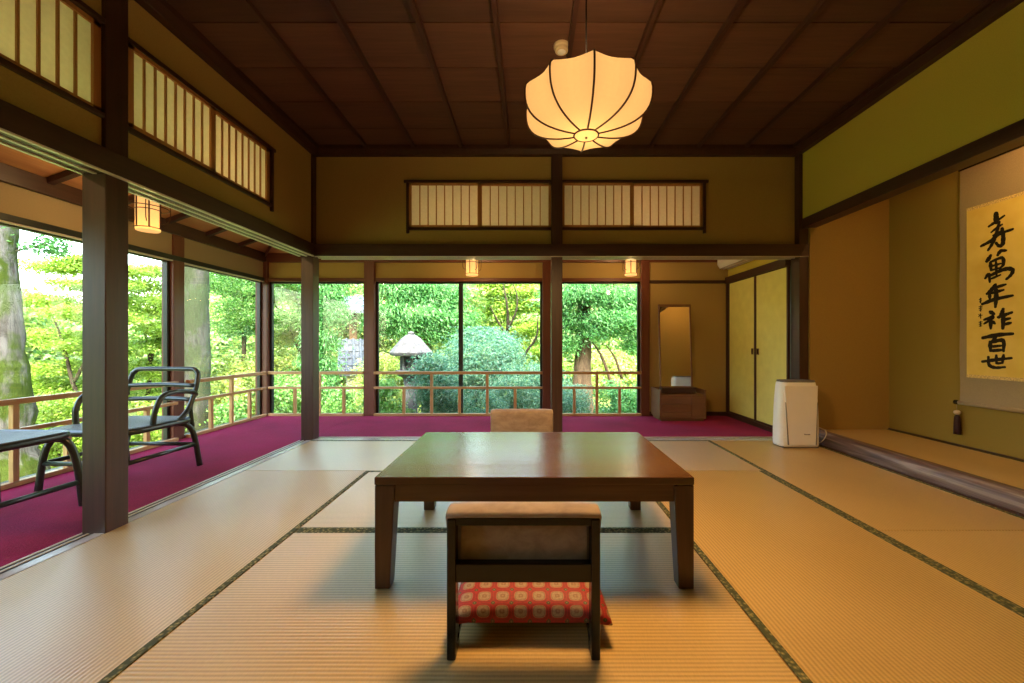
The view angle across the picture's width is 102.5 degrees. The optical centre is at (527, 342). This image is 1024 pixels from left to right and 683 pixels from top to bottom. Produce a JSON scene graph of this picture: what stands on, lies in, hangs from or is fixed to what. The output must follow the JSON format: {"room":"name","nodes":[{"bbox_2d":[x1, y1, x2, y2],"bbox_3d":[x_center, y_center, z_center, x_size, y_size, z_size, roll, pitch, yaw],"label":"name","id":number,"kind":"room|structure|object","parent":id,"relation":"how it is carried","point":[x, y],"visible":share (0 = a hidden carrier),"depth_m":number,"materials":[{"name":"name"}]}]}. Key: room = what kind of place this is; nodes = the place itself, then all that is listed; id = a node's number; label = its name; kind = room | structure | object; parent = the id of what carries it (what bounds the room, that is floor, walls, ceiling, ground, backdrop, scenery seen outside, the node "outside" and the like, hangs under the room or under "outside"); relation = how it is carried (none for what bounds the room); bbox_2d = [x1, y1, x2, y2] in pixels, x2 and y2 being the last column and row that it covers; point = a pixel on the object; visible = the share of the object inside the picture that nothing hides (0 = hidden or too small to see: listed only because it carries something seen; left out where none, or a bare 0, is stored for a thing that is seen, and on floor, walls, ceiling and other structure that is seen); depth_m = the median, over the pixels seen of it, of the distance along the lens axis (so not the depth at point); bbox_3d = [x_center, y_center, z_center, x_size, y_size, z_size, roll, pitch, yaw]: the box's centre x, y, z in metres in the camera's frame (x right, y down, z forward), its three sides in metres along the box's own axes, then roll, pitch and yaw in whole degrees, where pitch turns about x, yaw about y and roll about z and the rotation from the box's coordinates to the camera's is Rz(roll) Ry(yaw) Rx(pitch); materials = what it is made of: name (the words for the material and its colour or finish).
{"room":"traditional dwelling","nodes":[
{"label":"traditional dwelling","id":0,"kind":"room"},
{"bbox_2d":[0,182,262,276],"bbox_3d":[-3.402,-0.927,2.230,0.075,0.205,6.160,0,0,0],"label":"wall","id":1,"kind":"structure","parent":0,"point":[14,200],"depth_m":3.08,"materials":[{"name":"paint"}]},
{"bbox_2d":[0,212,264,281],"bbox_3d":[-3.397,-0.802,2.200,0.105,0.056,6.100,0,0,0],"label":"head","id":2,"kind":"structure","parent":1,"relation":"attached to","point":[5,218],"depth_m":3.48},
{"bbox_2d":[0,222,169,483],"bbox_3d":[-3.405,0.077,2.993,0.040,1.725,1.785,0,0,0],"label":"window","id":3,"kind":"structure","parent":2,"relation":"attached to","point":[166,264],"depth_m":3.85,"materials":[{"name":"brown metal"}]},
{"bbox_2d":[184,264,260,436],"bbox_3d":[-3.405,0.077,4.615,0.040,1.725,1.210,0,0,0],"label":"window","id":4,"kind":"structure","parent":2,"relation":"attached to","point":[258,282],"depth_m":5.19,"materials":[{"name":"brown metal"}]},
{"bbox_2d":[0,162,265,261],"bbox_3d":[-3.393,-1.087,2.250,0.115,0.115,6.200,0,0,0],"label":"beam","id":5,"kind":"structure","parent":1,"relation":"attached to","point":[11,175],"depth_m":3.03,"materials":[{"name":"brown wood"}]},
{"bbox_2d":[0,144,287,256],"bbox_3d":[-0.405,-1.347,2.200,5.890,0.504,6.100,0,0,0],"label":"ceiling","id":6,"kind":"structure","parent":0,"point":[55,174],"depth_m":3.01,"materials":[{"name":"brown wood"}]},
{"bbox_2d":[128,195,170,232],"bbox_3d":[-2.700,-1.089,2.920,0.240,0.587,0.240,0,0,-17],"label":"lantern","id":7,"kind":"object","parent":6,"relation":"hanging from","point":[147,213],"visible":0.68,"depth_m":2.87,"materials":[{"name":"paper"}]},
{"bbox_2d":[461,260,482,276],"bbox_3d":[-0.635,-1.063,4.660,0.240,0.597,0.240,0,0,-17],"label":"lantern","id":8,"kind":"object","parent":6,"relation":"hanging from","point":[471,266],"visible":0.64,"depth_m":4.60,"materials":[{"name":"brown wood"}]},
{"bbox_2d":[620,260,641,276],"bbox_3d":[1.165,-1.063,4.660,0.240,0.597,0.240,0,0,-17],"label":"lantern","id":9,"kind":"object","parent":6,"relation":"hanging from","point":[631,266],"visible":0.66,"depth_m":4.61,"materials":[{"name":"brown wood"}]},
{"bbox_2d":[0,0,310,241],"bbox_3d":[-2.095,-1.407,1.555,0.070,0.965,4.810,0,0,0],"label":"wall","id":10,"kind":"structure","parent":0,"point":[292,162],"depth_m":2.54,"materials":[{"name":"paint"}]},
{"bbox_2d":[0,0,105,117],"bbox_3d":[-2.079,-1.310,1.331,0.082,0.510,1.307,0,0,0],"label":"window","id":11,"kind":"structure","parent":10,"relation":"in","point":[55,45],"depth_m":1.80,"materials":[{"name":"brown wood"}]},
{"bbox_2d":[0,99,313,256],"bbox_3d":[-2.096,-0.875,1.514,0.157,0.119,4.728,0,0,0],"label":"lintel","id":12,"kind":"object","parent":10,"relation":"attached to","point":[21,130],"visible":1,"depth_m":2.09,"materials":[{"name":"brown wood"}]},
{"bbox_2d":[128,37,275,211],"bbox_3d":[-2.079,-1.310,2.713,0.082,0.510,1.227,0,0,0],"label":"window","id":13,"kind":"structure","parent":10,"relation":"in","point":[165,111],"depth_m":2.52,"materials":[{"name":"brown wood"}]},
{"bbox_2d":[269,262,727,411],"bbox_3d":[-0.365,-0.355,5.300,5.970,2.650,0.100,0,0,0],"label":"wall","id":14,"kind":"structure","parent":0,"point":[707,301],"depth_m":5.25,"materials":[{"name":"paint"}]},
{"bbox_2d":[268,278,640,281],"bbox_3d":[-0.955,-0.807,5.298,4.790,0.045,0.105,0,0,0],"label":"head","id":15,"kind":"structure","parent":14,"relation":"attached to","point":[269,279],"depth_m":5.25},
{"bbox_2d":[270,282,363,412],"bbox_3d":[-2.703,0.077,5.305,1.235,1.725,0.040,0,0,0],"label":"window","id":16,"kind":"structure","parent":15,"relation":"attached to","point":[271,283],"depth_m":5.28,"materials":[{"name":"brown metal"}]},
{"bbox_2d":[376,282,541,412],"bbox_3d":[-0.885,0.077,5.305,2.140,1.725,0.050,0,0,0],"label":"window","id":17,"kind":"structure","parent":15,"relation":"attached to","point":[377,283],"depth_m":5.28,"materials":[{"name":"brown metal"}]},
{"bbox_2d":[562,282,639,412],"bbox_3d":[0.874,0.077,5.305,1.127,1.725,0.040,0,0,0],"label":"window","id":18,"kind":"structure","parent":15,"relation":"attached to","point":[637,283],"depth_m":5.28,"materials":[{"name":"brown metal"}]},
{"bbox_2d":[266,253,716,262],"bbox_3d":[-0.398,-1.087,5.293,5.875,0.115,0.115,0,0,0],"label":"beam","id":19,"kind":"structure","parent":14,"relation":"attached to","point":[271,257],"depth_m":5.24,"materials":[{"name":"brown wood"}]},
{"bbox_2d":[726,283,727,411],"bbox_3d":[2.562,0.070,5.230,0.075,1.700,0.040,0,0,0],"label":"door frame","id":20,"kind":"structure","parent":14,"relation":"attached to","point":[727,283],"depth_m":5.21,"materials":[{"name":"brown wood"}]},
{"bbox_2d":[316,157,794,243],"bbox_3d":[0.280,-1.407,3.995,4.680,0.965,0.070,0,0,0],"label":"wall","id":21,"kind":"structure","parent":0,"point":[360,200],"depth_m":3.96,"materials":[{"name":"paint"}]},
{"bbox_2d":[404,180,550,233],"bbox_3d":[-0.485,-1.310,3.979,1.414,0.510,0.082,0,0,0],"label":"window","id":22,"kind":"structure","parent":21,"relation":"in","point":[430,204],"depth_m":3.96,"materials":[{"name":"brown wood"}]},
{"bbox_2d":[314,244,808,259],"bbox_3d":[0.323,-0.875,3.954,4.685,0.119,0.152,0,0,0],"label":"lintel","id":23,"kind":"object","parent":21,"relation":"attached to","point":[323,251],"visible":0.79,"depth_m":3.88,"materials":[{"name":"brown wood"}]},
{"bbox_2d":[134,0,1023,156],"bbox_3d":[0.270,-1.843,1.555,4.660,0.105,4.810,0,0,0],"label":"crown molding","id":24,"kind":"structure","parent":21,"relation":"attached to","point":[162,11],"depth_m":3.61,"materials":[{"name":"wood"}]},
{"bbox_2d":[562,180,708,233],"bbox_3d":[1.030,-1.310,3.979,1.405,0.510,0.082,0,0,0],"label":"window","id":25,"kind":"structure","parent":21,"relation":"in","point":[586,204],"depth_m":3.96,"materials":[{"name":"brown wood"}]},
{"bbox_2d":[166,0,995,146],"bbox_3d":[0.285,-1.883,1.419,4.830,0.064,5.141,0,0,0],"label":"ceiling","id":26,"kind":"structure","parent":0,"point":[363,72],"depth_m":2.69,"materials":[{"name":"wood"}]},
{"bbox_2d":[524,0,653,151],"bbox_3d":[0.262,-1.403,1.850,0.557,0.968,0.581,0,0,0],"label":"pendant lamp","id":27,"kind":"object","parent":26,"relation":"hanging from","point":[592,99],"visible":1,"depth_m":1.70,"materials":[{"name":"fabric"}]},
{"bbox_2d":[728,260,776,276],"bbox_3d":[2.598,-1.252,4.640,0.085,0.855,1.220,0,0,0],"label":"wall","id":28,"kind":"structure","parent":0,"point":[752,264],"depth_m":4.79,"materials":[{"name":"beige paint"}]},
{"bbox_2d":[728,276,754,420],"bbox_3d":[2.550,0.062,4.905,0.032,1.635,0.610,0,0,0],"label":"door","id":29,"kind":"structure","parent":28,"relation":"in","point":[741,293],"depth_m":4.90,"materials":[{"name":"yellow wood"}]},
{"bbox_2d":[725,260,790,283],"bbox_3d":[2.558,-0.795,4.635,0.085,0.080,1.230,0,0,0],"label":"lintel","id":30,"kind":"object","parent":28,"relation":"attached to","point":[777,264],"visible":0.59,"depth_m":4.47,"materials":[{"name":"brown wood"}]},
{"bbox_2d":[755,266,789,427],"bbox_3d":[2.550,0.062,4.310,0.032,1.635,0.580,0,0,0],"label":"door","id":31,"kind":"structure","parent":28,"relation":"in","point":[772,288],"depth_m":4.33,"materials":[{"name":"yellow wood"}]},
{"bbox_2d":[809,199,888,428],"bbox_3d":[3.027,-0.430,3.910,0.745,2.800,0.080,0,0,0],"label":"wall","id":32,"kind":"structure","parent":0,"point":[849,254],"depth_m":3.87,"materials":[{"name":"paint"}]},
{"bbox_2d":[803,1,1023,217],"bbox_3d":[2.650,-0.460,1.555,0.100,2.860,4.810,0,0,0],"label":"wall","id":33,"kind":"structure","parent":0,"point":[974,91],"depth_m":2.66,"materials":[{"name":"green paint"}]},
{"bbox_2d":[802,119,1023,227],"bbox_3d":[2.651,-1.130,1.522,0.122,0.090,4.745,0,0,0],"label":"beam","id":34,"kind":"structure","parent":33,"relation":"attached to","point":[1009,137],"depth_m":2.67,"materials":[{"name":"brown wood"}]},
{"bbox_2d":[889,171,1023,458],"bbox_3d":[3.450,-0.430,2.785,0.100,2.800,2.370,0,0,0],"label":"wall","id":35,"kind":"structure","parent":0,"point":[924,223],"depth_m":3.46,"materials":[{"name":"paint"}]},
{"bbox_2d":[888,428,1023,460],"bbox_3d":[3.397,0.805,2.785,0.009,0.014,2.170,0,0,0],"label":"baseboard","id":36,"kind":"structure","parent":35,"relation":"attached to","point":[888,428],"depth_m":3.22,"materials":[{"name":"brown wood"}]},
{"bbox_2d":[953,144,1023,413],"bbox_3d":[3.372,-0.480,2.935,0.036,1.925,0.628,0,0,0],"label":"scroll","id":37,"kind":"object","parent":35,"relation":"hanging from","point":[991,217],"visible":0.98,"depth_m":2.98,"materials":[{"name":"grey fabric"}]},
{"bbox_3d":[0.000,1.070,2.225,7.200,0.200,6.550,0,0,0],"label":"floor","id":38,"kind":"structure","parent":0,"visible":0},
{"bbox_2d":[82,0,127,533],"bbox_3d":[-2.098,-0.410,2.042,0.115,2.760,0.115,0,0,0],"label":"pillar","id":39,"kind":"structure","parent":38,"relation":"on","point":[104,196],"depth_m":2.00,"materials":[{"name":"brown wood"}]},
{"bbox_2d":[0,440,310,580],"bbox_3d":[-2.105,0.945,1.518,0.116,0.051,4.735,0,0,0],"label":"door track","id":40,"kind":"object","parent":38,"relation":"on","point":[26,562],"visible":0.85,"depth_m":2.24,"materials":[{"name":"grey wood"}]},
{"bbox_2d":[162,234,183,439],"bbox_3d":[-3.408,-0.035,3.947,0.115,2.010,0.125,0,0,0],"label":"pillar","id":41,"kind":"structure","parent":38,"relation":"on","point":[176,267],"depth_m":3.92,"materials":[{"name":"brown wood"}]},
{"bbox_2d":[0,471,368,682],"bbox_3d":[-1.591,0.944,2.020,0.904,0.052,1.876,0,0,0],"label":"mat","id":42,"kind":"object","parent":38,"relation":"on","point":[87,612],"visible":0.88,"depth_m":1.63,"materials":[{"name":"wicker"}]},
{"bbox_2d":[255,261,269,415],"bbox_3d":[-3.393,-0.035,5.285,0.145,2.010,0.130,0,0,0],"label":"pillar","id":43,"kind":"structure","parent":38,"relation":"on","point":[265,286],"depth_m":5.22,"materials":[{"name":"brown wood"}]},
{"bbox_2d":[301,154,318,440],"bbox_3d":[-2.098,-0.435,3.958,0.115,2.810,0.115,0,0,0],"label":"pillar","id":44,"kind":"structure","parent":38,"relation":"on","point":[309,264],"depth_m":3.90,"materials":[{"name":"brown wood"}]},
{"bbox_2d":[245,440,416,470],"bbox_3d":[-1.110,0.944,3.422,1.866,0.052,0.921,0,0,0],"label":"mat","id":45,"kind":"object","parent":38,"relation":"on","point":[314,455],"visible":0.56,"depth_m":3.33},
{"bbox_2d":[364,261,375,415],"bbox_3d":[-2.020,-0.035,5.285,0.130,2.010,0.130,0,0,0],"label":"pillar","id":46,"kind":"structure","parent":38,"relation":"on","point":[369,266],"depth_m":5.22,"materials":[{"name":"brown wood"}]},
{"bbox_2d":[0,416,772,566],"bbox_3d":[-0.405,0.948,2.210,5.930,0.044,6.120,0,0,0],"label":"carpet","id":47,"kind":"object","parent":38,"relation":"on","point":[28,527],"visible":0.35,"depth_m":3.57,"materials":[{"name":"carpet"}]},
{"bbox_2d":[0,429,81,507],"bbox_3d":[-2.800,0.705,2.030,0.560,0.433,0.667,0,0,2],"label":"table","id":48,"kind":"object","parent":47,"relation":"on","point":[10,439],"visible":0.96,"depth_m":2.21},
{"bbox_2d":[0,381,178,490],"bbox_3d":[-3.322,0.643,2.993,0.044,0.566,1.785,0,0,0],"label":"railing","id":49,"kind":"object","parent":47,"relation":"on","point":[14,480],"visible":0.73,"depth_m":2.79,"materials":[{"name":"beige wood"}]},
{"bbox_2d":[34,367,202,491],"bbox_3d":[-2.765,0.552,2.848,0.596,0.742,0.631,0,0,2],"label":"armchair","id":50,"kind":"object","parent":47,"relation":"on","point":[136,424],"visible":0.73,"depth_m":2.90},
{"bbox_2d":[186,371,266,437],"bbox_3d":[-3.322,0.643,4.604,0.044,0.566,1.183,0,0,0],"label":"railing","id":51,"kind":"object","parent":47,"relation":"on","point":[231,393],"visible":0.9,"depth_m":4.59,"materials":[{"name":"beige wood"}]},
{"bbox_2d":[268,371,363,415],"bbox_3d":[-2.691,0.643,5.222,1.208,0.566,0.044,0,0,0],"label":"railing","id":52,"kind":"object","parent":47,"relation":"on","point":[294,388],"visible":0.85,"depth_m":5.20,"materials":[{"name":"beige wood"}]},
{"bbox_2d":[374,371,542,415],"bbox_3d":[-0.885,0.643,5.222,2.140,0.566,0.044,0,0,0],"label":"railing","id":53,"kind":"object","parent":47,"relation":"on","point":[431,387],"visible":0.85,"depth_m":5.20,"materials":[{"name":"beige wood"}]},
{"bbox_2d":[562,371,641,415],"bbox_3d":[0.874,0.643,5.222,1.127,0.566,0.044,0,0,0],"label":"railing","id":54,"kind":"object","parent":47,"relation":"on","point":[596,387],"visible":0.81,"depth_m":5.20,"materials":[{"name":"beige wood"}]},
{"bbox_2d":[651,304,705,420],"bbox_3d":[1.830,0.225,5.021,0.550,1.402,0.359,0,0,0],"label":"dresser","id":55,"kind":"object","parent":47,"relation":"on","point":[676,398],"visible":1,"depth_m":5.02,"materials":[{"name":"brown wood"}]},
{"bbox_2d":[658,304,695,392],"bbox_3d":[1.814,0.064,5.021,0.408,1.080,0.151,0,0,0],"label":"mirror","id":56,"kind":"object","parent":55,"relation":"attached to","point":[674,320],"depth_m":5.04,"materials":[{"name":"brown mirror"}]},
{"bbox_2d":[110,530,799,682],"bbox_3d":[-0.198,0.944,1.550,1.875,0.052,0.936,0,0,0],"label":"mat","id":57,"kind":"object","parent":38,"relation":"on","point":[311,610],"visible":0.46,"depth_m":1.31,"materials":[{"name":"wicker"}]},
{"bbox_2d":[445,502,601,660],"bbox_3d":[-0.013,0.700,1.390,0.459,0.440,0.429,0,0,0],"label":"chair","id":58,"kind":"object","parent":57,"relation":"on","point":[487,541],"visible":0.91,"depth_m":1.20,"materials":[{"name":"black paint"}]},
{"bbox_2d":[458,582,612,625],"bbox_3d":[0.006,0.837,1.503,0.505,0.106,0.500,0,0,0],"label":"floor cushion","id":59,"kind":"object","parent":58,"relation":"on","point":[478,602],"visible":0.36,"depth_m":1.28,"materials":[{"name":"red fabric"}]},
{"bbox_2d":[374,432,693,588],"bbox_3d":[0.024,0.709,1.921,1.193,0.418,0.782,0,0,0],"label":"table","id":60,"kind":"object","parent":57,"relation":"on","point":[439,466],"visible":1,"depth_m":1.56,"materials":[{"name":"brown wood"}]},
{"bbox_2d":[298,471,670,529],"bbox_3d":[-0.198,0.944,2.490,1.875,0.052,0.936,0,0,0],"label":"mat","id":61,"kind":"object","parent":38,"relation":"on","point":[354,509],"visible":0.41,"depth_m":2.19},
{"bbox_2d":[490,409,552,431],"bbox_3d":[-0.045,0.700,2.820,0.459,0.440,0.429,0,0,0],"label":"chair","id":62,"kind":"object","parent":61,"relation":"on","point":[502,420],"visible":0.41,"depth_m":2.94,"materials":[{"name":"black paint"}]},
{"bbox_2d":[314,437,772,439],"bbox_3d":[0.286,0.945,3.961,4.667,0.051,0.146,0,0,0],"label":"door track","id":63,"kind":"object","parent":38,"relation":"on","point":[318,438],"visible":0.29,"depth_m":3.96,"materials":[{"name":"brown wood"}]},
{"bbox_2d":[542,261,550,408],"bbox_3d":[0.247,-0.035,5.285,0.125,2.010,0.130,0,0,0],"label":"pillar","id":64,"kind":"structure","parent":38,"relation":"on","point":[546,265],"depth_m":5.22,"materials":[{"name":"brown wood"}]},
{"bbox_2d":[551,155,561,431],"bbox_3d":[0.275,-0.410,3.958,0.105,2.760,0.115,0,0,0],"label":"pillar","id":65,"kind":"structure","parent":38,"relation":"on","point":[556,160],"depth_m":3.90,"materials":[{"name":"brown wood"}]},
{"bbox_2d":[640,261,649,415],"bbox_3d":[1.491,-0.035,5.285,0.108,2.010,0.130,0,0,0],"label":"pillar","id":66,"kind":"structure","parent":38,"relation":"on","point":[644,265],"depth_m":5.22,"materials":[{"name":"brown wood"}]},
{"bbox_2d":[648,440,761,470],"bbox_3d":[0.757,0.944,3.422,1.861,0.052,0.921,0,0,0],"label":"mat","id":67,"kind":"object","parent":38,"relation":"on","point":[691,455],"visible":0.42,"depth_m":3.33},
{"bbox_2d":[791,154,808,379],"bbox_3d":[2.614,-0.410,3.955,0.092,2.760,0.130,0,0,0],"label":"pillar","id":68,"kind":"structure","parent":38,"relation":"on","point":[799,265],"depth_m":3.89,"materials":[{"name":"brown wood"}]},
{"bbox_2d":[656,471,1023,682],"bbox_3d":[1.216,0.944,2.020,0.944,0.052,1.876,0,0,0],"label":"mat","id":69,"kind":"object","parent":38,"relation":"on","point":[838,600],"visible":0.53,"depth_m":1.50,"materials":[{"name":"wicker"}]},
{"bbox_2d":[707,440,1023,530],"bbox_3d":[2.152,0.944,2.953,0.921,0.052,1.861,0,0,0],"label":"mat","id":70,"kind":"object","parent":38,"relation":"on","point":[875,497],"visible":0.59,"depth_m":2.53,"materials":[{"name":"wicker"}]},
{"bbox_2d":[773,379,826,447],"bbox_3d":[2.438,0.624,3.667,0.451,0.588,0.201,0,0,1],"label":"air purifier","id":71,"kind":"object","parent":70,"relation":"on","point":[795,409],"visible":1,"depth_m":3.58,"materials":[{"name":"white plastic"}]},
{"bbox_2d":[819,429,1023,513],"bbox_3d":[2.683,0.887,2.785,0.117,0.166,2.170,0,0,0],"label":"log","id":72,"kind":"object","parent":38,"relation":"on","point":[1004,495],"visible":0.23,"depth_m":2.67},
{"bbox_2d":[819,444,1023,516],"bbox_3d":[2.623,0.939,2.785,0.021,0.062,2.170,0,0,0],"label":"strip","id":73,"kind":"object","parent":38,"relation":"on","point":[859,458],"visible":0.11,"depth_m":2.65,"materials":[{"name":"brown wood"}]},
{"bbox_2d":[873,530,1023,612],"bbox_3d":[2.152,0.944,1.080,0.921,0.052,1.876,0,0,0],"label":"mat","id":74,"kind":"object","parent":38,"relation":"on","point":[992,562],"visible":0.84,"depth_m":1.78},
{"bbox_3d":[3.030,0.916,2.785,0.740,0.108,2.170,0,0,0],"label":"floor","id":75,"kind":"structure","parent":0,"visible":0},
{"bbox_2d":[821,429,1023,488],"bbox_3d":[3.067,0.836,2.785,0.661,0.052,2.166,0,0,0],"label":"mat","id":76,"kind":"object","parent":75,"relation":"on","point":[1009,471],"visible":0.84,"depth_m":2.99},
{"label":"outside","id":77,"kind":"structure","parent":0,"visible":0},
{"bbox_2d":[51,376,631,468],"bbox_3d":[-4.000,0.649,12.000,44.000,2.741,36.000,0,0,0],"label":"ground","id":78,"kind":"structure","parent":77,"point":[344,383],"depth_m":12.10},
{"bbox_2d":[0,225,81,481],"bbox_3d":[-6.861,-1.457,6.873,6.232,7.178,3.606,0,0,-14],"label":"tree","id":79,"kind":"object","parent":78,"relation":"on","point":[15,369],"visible":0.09,"depth_m":5.62,"materials":[{"name":"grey plant"}]},
{"bbox_2d":[21,283,81,401],"bbox_3d":[-12.895,-0.577,1.668,6.696,5.053,20.796,0,0,0],"label":"foliage","id":80,"kind":"object","parent":78,"relation":"on","point":[30,320],"visible":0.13,"depth_m":9.30,"materials":[{"name":"green plant"}]},
{"bbox_2d":[34,390,142,467],"bbox_3d":[-7.411,1.378,6.687,1.952,1.207,1.770,0,0,-30],"label":"shrub","id":81,"kind":"object","parent":78,"relation":"on","point":[47,413],"visible":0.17,"depth_m":6.38,"materials":[{"name":"green plant"}]},
{"bbox_2d":[18,251,161,399],"bbox_3d":[-8.546,0.128,7.743,3.832,3.694,2.232,0,0,22],"label":"maple tree","id":82,"kind":"object","parent":78,"relation":"on","point":[58,307],"visible":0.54,"depth_m":7.60,"materials":[{"name":"green plant"}]},
{"bbox_2d":[80,261,219,407],"bbox_3d":[-8.339,0.071,9.145,2.350,3.801,2.803,0,0,-45],"label":"maple tree","id":83,"kind":"object","parent":78,"relation":"on","point":[152,329],"visible":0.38,"depth_m":8.86,"materials":[{"name":"green plant"}]},
{"bbox_2d":[128,395,200,447],"bbox_3d":[-6.871,1.479,7.543,2.179,1.009,1.259,0,0,20],"label":"shrub","id":84,"kind":"object","parent":78,"relation":"on","point":[153,434],"visible":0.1,"depth_m":7.24,"materials":[{"name":"green plant"}]},
{"bbox_2d":[184,266,210,433],"bbox_3d":[-6.255,-1.406,8.219,5.800,7.257,2.966,0,0,0],"label":"tree","id":85,"kind":"object","parent":78,"relation":"on","point":[197,346],"visible":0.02,"depth_m":7.85,"materials":[{"name":"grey plant"}]},
{"bbox_2d":[204,387,254,425],"bbox_3d":[-5.764,1.406,7.946,0.950,1.141,0.928,0,0,31],"label":"shrub","id":86,"kind":"object","parent":78,"relation":"on","point":[221,411],"visible":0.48,"depth_m":7.84,"materials":[{"name":"green plant"}]},
{"bbox_2d":[210,354,254,417],"bbox_3d":[-7.144,1.121,9.830,2.052,1.716,1.822,0,0,14],"label":"shrub","id":87,"kind":"object","parent":78,"relation":"on","point":[233,367],"visible":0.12,"depth_m":9.74,"materials":[{"name":"green plant"}]},
{"bbox_2d":[210,371,254,415],"bbox_3d":[-5.962,1.289,8.835,1.497,1.382,1.529,0,0,32],"label":"shrub","id":88,"kind":"object","parent":78,"relation":"on","point":[242,383],"visible":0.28,"depth_m":8.57,"materials":[{"name":"green plant"}]},
{"bbox_2d":[209,272,300,364],"bbox_3d":[-7.065,-1.030,10.429,3.682,6.002,2.755,0,0,19],"label":"evergreen tree","id":89,"kind":"object","parent":78,"relation":"on","point":[242,290],"visible":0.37,"depth_m":9.96,"materials":[{"name":"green plant"}]},
{"bbox_2d":[251,374,345,412],"bbox_3d":[-5.199,1.284,8.988,2.060,1.394,1.591,0,0,0],"label":"shrub","id":90,"kind":"object","parent":78,"relation":"on","point":[283,398],"visible":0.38,"depth_m":8.73,"materials":[{"name":"green plant"}]},
{"bbox_2d":[249,286,354,379],"bbox_3d":[-6.340,-0.278,11.184,2.730,4.510,2.283,0,0,40],"label":"broadleaf tree","id":91,"kind":"object","parent":78,"relation":"on","point":[285,337],"visible":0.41,"depth_m":10.88,"materials":[{"name":"green plant"}]},
{"bbox_2d":[283,284,363,412],"bbox_3d":[-4.764,-0.780,9.798,1.835,5.501,1.894,0,0,-34],"label":"cedar tree","id":92,"kind":"object","parent":78,"relation":"on","point":[332,308],"visible":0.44,"depth_m":9.77,"materials":[{"name":"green plant"}]},
{"bbox_2d":[26,280,636,387],"bbox_3d":[-7.741,-1.056,16.318,32.517,6.013,10.823,0,0,0],"label":"foliage","id":93,"kind":"object","parent":78,"relation":"on","point":[220,347],"visible":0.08,"depth_m":14.79,"materials":[{"name":"green plant"}]},
{"bbox_2d":[321,385,363,412],"bbox_3d":[-3.904,1.456,8.947,1.408,1.049,1.410,0,0,25],"label":"shrub","id":94,"kind":"object","parent":78,"relation":"on","point":[334,404],"visible":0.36,"depth_m":8.67,"materials":[{"name":"green plant"}]},
{"bbox_2d":[337,296,363,394],"bbox_3d":[-5.804,0.182,13.644,0.908,3.576,3.428,0,0,-24],"label":"house","id":95,"kind":"structure","parent":78,"relation":"on","point":[355,352],"depth_m":12.81,"materials":[{"name":"grey tile"}]},
{"bbox_2d":[341,349,401,412],"bbox_3d":[-2.991,1.041,8.318,1.323,1.869,1.421,0,0,24],"label":"shrub","id":96,"kind":"object","parent":78,"relation":"on","point":[384,362],"visible":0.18,"depth_m":8.21,"materials":[{"name":"green plant"}]},
{"bbox_2d":[358,374,416,412],"bbox_3d":[-2.452,1.261,7.025,0.978,1.430,0.952,0,0,0],"label":"shrub","id":97,"kind":"object","parent":78,"relation":"on","point":[385,406],"visible":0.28,"depth_m":6.92,"materials":[{"name":"green plant"}]},
{"bbox_2d":[389,331,432,412],"bbox_3d":[-2.249,0.873,7.900,0.844,2.195,0.738,0,0,0],"label":"stone lantern","id":98,"kind":"object","parent":78,"relation":"on","point":[409,345],"visible":0.58,"depth_m":7.75,"materials":[{"name":"stone"}]},
{"bbox_2d":[350,284,484,403],"bbox_3d":[-3.102,-1.528,11.650,3.540,7.006,3.701,0,0,-25],"label":"cedar tree","id":99,"kind":"object","parent":78,"relation":"on","point":[429,321],"visible":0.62,"depth_m":10.97,"materials":[{"name":"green plant"}]},
{"bbox_2d":[399,350,475,412],"bbox_3d":[-1.588,1.044,7.254,1.333,1.860,1.214,0,0,-7],"label":"pine shrub","id":100,"kind":"object","parent":78,"relation":"on","point":[443,399],"visible":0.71,"depth_m":7.09,"materials":[{"name":"green plant"}]},
{"bbox_2d":[399,326,531,412],"bbox_3d":[-1.280,0.799,8.958,2.935,2.361,2.507,0,0,-3],"label":"pine shrub","id":101,"kind":"object","parent":78,"relation":"on","point":[482,351],"visible":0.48,"depth_m":8.43,"materials":[{"name":"green plant"}]},
{"bbox_2d":[453,384,512,412],"bbox_3d":[-0.674,1.349,7.146,1.135,1.256,1.163,0,0,0],"label":"shrub","id":102,"kind":"object","parent":78,"relation":"on","point":[491,399],"visible":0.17,"depth_m":7.00,"materials":[{"name":"green plant"}]},
{"bbox_2d":[467,284,573,383],"bbox_3d":[-0.277,-0.259,11.819,3.008,4.520,3.200,0,0,-28],"label":"maple tree","id":103,"kind":"object","parent":78,"relation":"on","point":[499,310],"visible":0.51,"depth_m":11.31,"materials":[{"name":"green plant"}]},
{"bbox_2d":[465,355,577,408],"bbox_3d":[0.074,1.106,8.144,1.976,1.748,2.253,0,0,24],"label":"pine shrub","id":104,"kind":"object","parent":78,"relation":"on","point":[526,399],"visible":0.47,"depth_m":7.69,"materials":[{"name":"green plant"}]},
{"bbox_2d":[534,384,603,412],"bbox_3d":[0.839,1.365,7.368,1.088,1.224,1.287,0,0,30],"label":"shrub","id":105,"kind":"object","parent":78,"relation":"on","point":[582,406],"visible":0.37,"depth_m":7.25,"materials":[{"name":"green plant"}]},
{"bbox_2d":[521,284,636,412],"bbox_3d":[1.591,-0.964,9.314,3.479,6.135,2.343,0,0,-6],"label":"cedar tree","id":106,"kind":"object","parent":78,"relation":"on","point":[617,305],"visible":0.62,"depth_m":8.94,"materials":[{"name":"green plant"}]},
{"bbox_2d":[591,349,636,397],"bbox_3d":[3.011,1.094,13.570,2.950,1.777,2.786,0,0,3],"label":"shrub","id":107,"kind":"object","parent":78,"relation":"on","point":[627,365],"visible":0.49,"depth_m":13.08,"materials":[{"name":"green plant"}]},
{"bbox_2d":[593,379,636,412],"bbox_3d":[1.749,1.332,7.708,1.556,1.296,1.554,0,0,-24],"label":"shrub","id":108,"kind":"object","parent":78,"relation":"on","point":[628,400],"visible":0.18,"depth_m":7.36,"materials":[{"name":"green plant"}]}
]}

